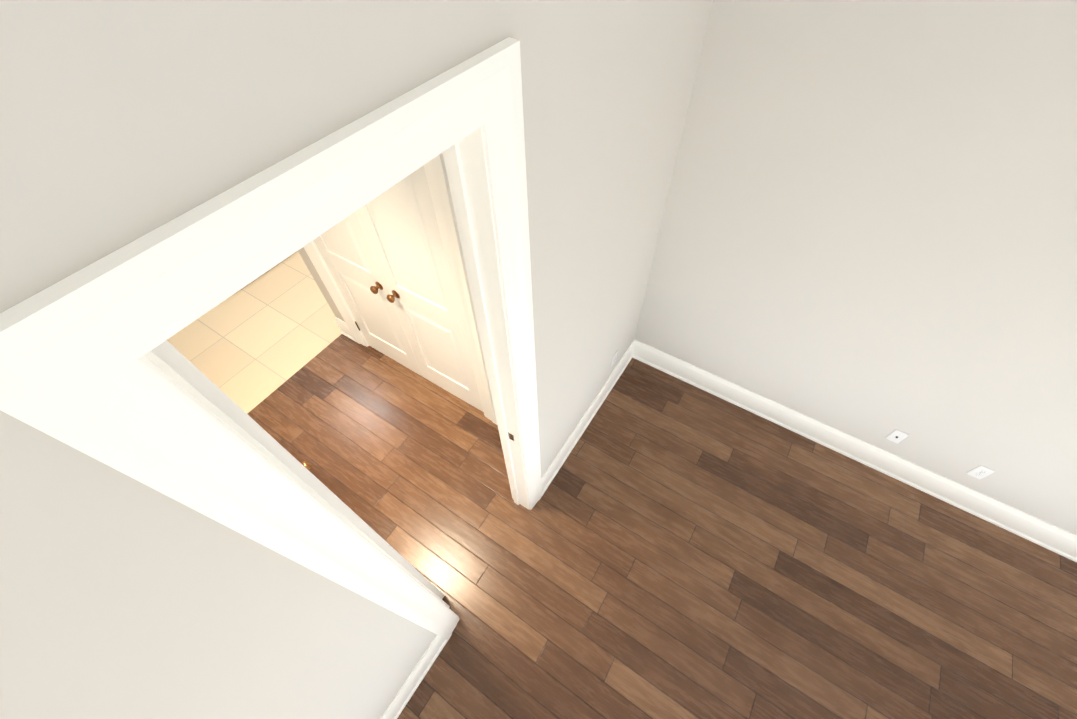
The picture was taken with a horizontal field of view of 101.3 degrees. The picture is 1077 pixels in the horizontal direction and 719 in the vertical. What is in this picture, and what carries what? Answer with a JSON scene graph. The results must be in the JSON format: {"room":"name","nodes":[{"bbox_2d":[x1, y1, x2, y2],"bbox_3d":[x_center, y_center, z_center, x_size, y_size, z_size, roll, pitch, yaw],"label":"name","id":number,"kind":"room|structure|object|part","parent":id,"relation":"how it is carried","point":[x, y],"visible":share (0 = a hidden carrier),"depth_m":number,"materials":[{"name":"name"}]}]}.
{"room":"empty bedroom","nodes":[
{"label":"empty bedroom","id":0,"kind":"room"},
{"bbox_2d":[298,247,344,321],"bbox_3d":[-0.806,-0.669,2.382,2.070,2.740,0.120,27,58,20],"label":"wall","id":1,"kind":"structure","parent":0,"point":[316,277],"depth_m":3.30,"materials":[{"name":"paint"}]},
{"bbox_2d":[313,240,368,345],"bbox_3d":[-0.908,-0.637,2.537,1.262,2.460,0.124,27,58,20],"label":"door frame","id":2,"kind":"structure","parent":1,"relation":"attached to","point":[338,288],"depth_m":3.16,"materials":[{"name":"white wood"}]},
{"bbox_2d":[335,317,355,341],"bbox_3d":[-1.609,-0.250,3.688,0.177,0.190,0.026,27,58,20],"label":"baseboard","id":3,"kind":"structure","parent":1,"relation":"attached to","point":[344,328],"depth_m":3.69,"materials":[{"name":"white wood"}]},
{"bbox_2d":[314,211,422,376],"bbox_3d":[-1.185,-0.733,2.628,0.606,2.431,0.157,27,58,20],"label":"hall door","id":4,"kind":"structure","parent":1,"relation":"in","point":[345,249],"depth_m":2.94,"materials":[{"name":"white wood"}]},
{"bbox_3d":[-0.983,-0.473,2.762,0.060,0.060,0.157,27,58,20],"label":"knob","id":5,"kind":"part","parent":4,"relation":"part of","materials":[{"name":"brown metal"}]},
{"bbox_2d":[304,153,495,423],"bbox_3d":[-0.949,-0.619,2.459,1.466,2.563,0.026,27,58,20],"label":"door frame","id":6,"kind":"structure","parent":1,"relation":"attached to","point":[437,177],"depth_m":2.26,"materials":[{"name":"white wood"}]},
{"bbox_2d":[356,165,482,411],"bbox_3d":[-0.675,-0.477,2.418,0.606,2.431,0.157,27,58,20],"label":"hall door","id":7,"kind":"structure","parent":1,"relation":"in","point":[399,223],"depth_m":2.43,"materials":[{"name":"white wood"}]},
{"bbox_3d":[-0.864,-0.413,2.713,0.060,0.060,0.157,27,58,20],"label":"knob","id":8,"kind":"part","parent":7,"relation":"part of","materials":[{"name":"brown metal"}]},
{"bbox_2d":[0,0,712,718],"bbox_3d":[-0.644,0.633,1.196,0.120,3.050,4.800,27,58,20],"label":"wall","id":9,"kind":"structure","parent":0,"point":[122,124],"depth_m":0.69,"materials":[{"name":"paint"}]},
{"bbox_2d":[0,37,541,639],"bbox_3d":[-0.338,0.417,1.675,0.172,2.533,0.956,27,58,20],"label":"door frame","id":10,"kind":"structure","parent":9,"relation":"attached to","point":[76,371],"depth_m":0.69,"materials":[{"name":"white wood"}]},
{"bbox_3d":[-0.337,0.448,1.716,0.124,2.430,0.753,27,58,20],"label":"bedroom door jamb","id":11,"kind":"part","parent":10,"relation":"part of","materials":[{"name":"white wood"}]},
{"bbox_3d":[-0.400,0.386,1.700,0.026,2.533,0.956,27,58,20],"label":"hall door side trim","id":12,"kind":"part","parent":10,"relation":"part of","materials":[{"name":"white wood"}]},
{"bbox_2d":[508,432,513,440],"bbox_3d":[-0.129,0.367,2.092,0.030,0.060,0.002,27,58,20],"label":"hardware piece","id":13,"kind":"object","parent":10,"relation":"attached to","point":[511,436],"visible":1,"depth_m":2.09,"materials":[{"name":"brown metal"}]},
{"bbox_2d":[151,340,444,598],"bbox_3d":[-0.873,0.501,1.702,0.704,2.401,0.157,27,58,20],"label":"bedroom door","id":14,"kind":"structure","parent":9,"relation":"in","point":[175,359],"depth_m":0.96,"materials":[{"name":"white wood"}]},
{"bbox_2d":[381,635,447,718],"bbox_3d":[-1.150,2.274,1.763,0.026,0.190,2.352,27,58,20],"label":"baseboard","id":15,"kind":"structure","parent":9,"relation":"attached to","point":[401,699],"depth_m":2.23,"materials":[{"name":"white wood"}]},
{"bbox_2d":[541,339,634,495],"bbox_3d":[0.385,0.368,3.161,0.026,0.190,1.372,27,58,20],"label":"baseboard","id":16,"kind":"structure","parent":9,"relation":"attached to","point":[551,472],"depth_m":3.10,"materials":[{"name":"white wood"}]},
{"bbox_2d":[611,350,617,366],"bbox_3d":[0.532,-0.005,3.087,0.007,0.115,0.070,27,58,20],"label":"electrical outlet","id":17,"kind":"object","parent":9,"relation":"attached to","point":[614,358],"visible":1,"depth_m":3.07,"materials":[{"name":"white plastic"}]},
{"bbox_2d":[167,251,1076,718],"bbox_3d":[0.269,1.682,2.320,10.440,0.050,5.490,27,58,20],"label":"floor","id":18,"kind":"structure","parent":0,"point":[675,548],"depth_m":2.65,"materials":[{"name":"brown wood"}]},
{"bbox_2d":[635,0,1076,535],"bbox_3d":[3.202,0.232,1.384,6.100,3.050,0.120,27,58,20],"label":"wall","id":19,"kind":"structure","parent":0,"point":[868,231],"depth_m":1.99,"materials":[{"name":"paint"}]},
{"bbox_2d":[632,340,1076,561],"bbox_3d":[3.197,1.144,2.488,5.860,0.190,0.026,27,58,20],"label":"baseboard","id":20,"kind":"structure","parent":19,"relation":"attached to","point":[1053,538],"depth_m":2.90,"materials":[{"name":"white wood"}]},
{"bbox_2d":[886,429,908,443],"bbox_3d":[2.188,0.473,2.694,0.070,0.115,0.012,27,58,20],"label":"wall jack","id":21,"kind":"object","parent":19,"relation":"attached to","point":[896,436],"visible":1,"depth_m":2.69,"materials":[{"name":"white plastic"}]},
{"bbox_2d":[966,465,994,478],"bbox_3d":[2.550,0.653,2.547,0.070,0.115,0.007,27,58,20],"label":"electrical outlet","id":22,"kind":"object","parent":19,"relation":"attached to","point":[980,472],"visible":1,"depth_m":2.54,"materials":[{"name":"white plastic"}]}
]}

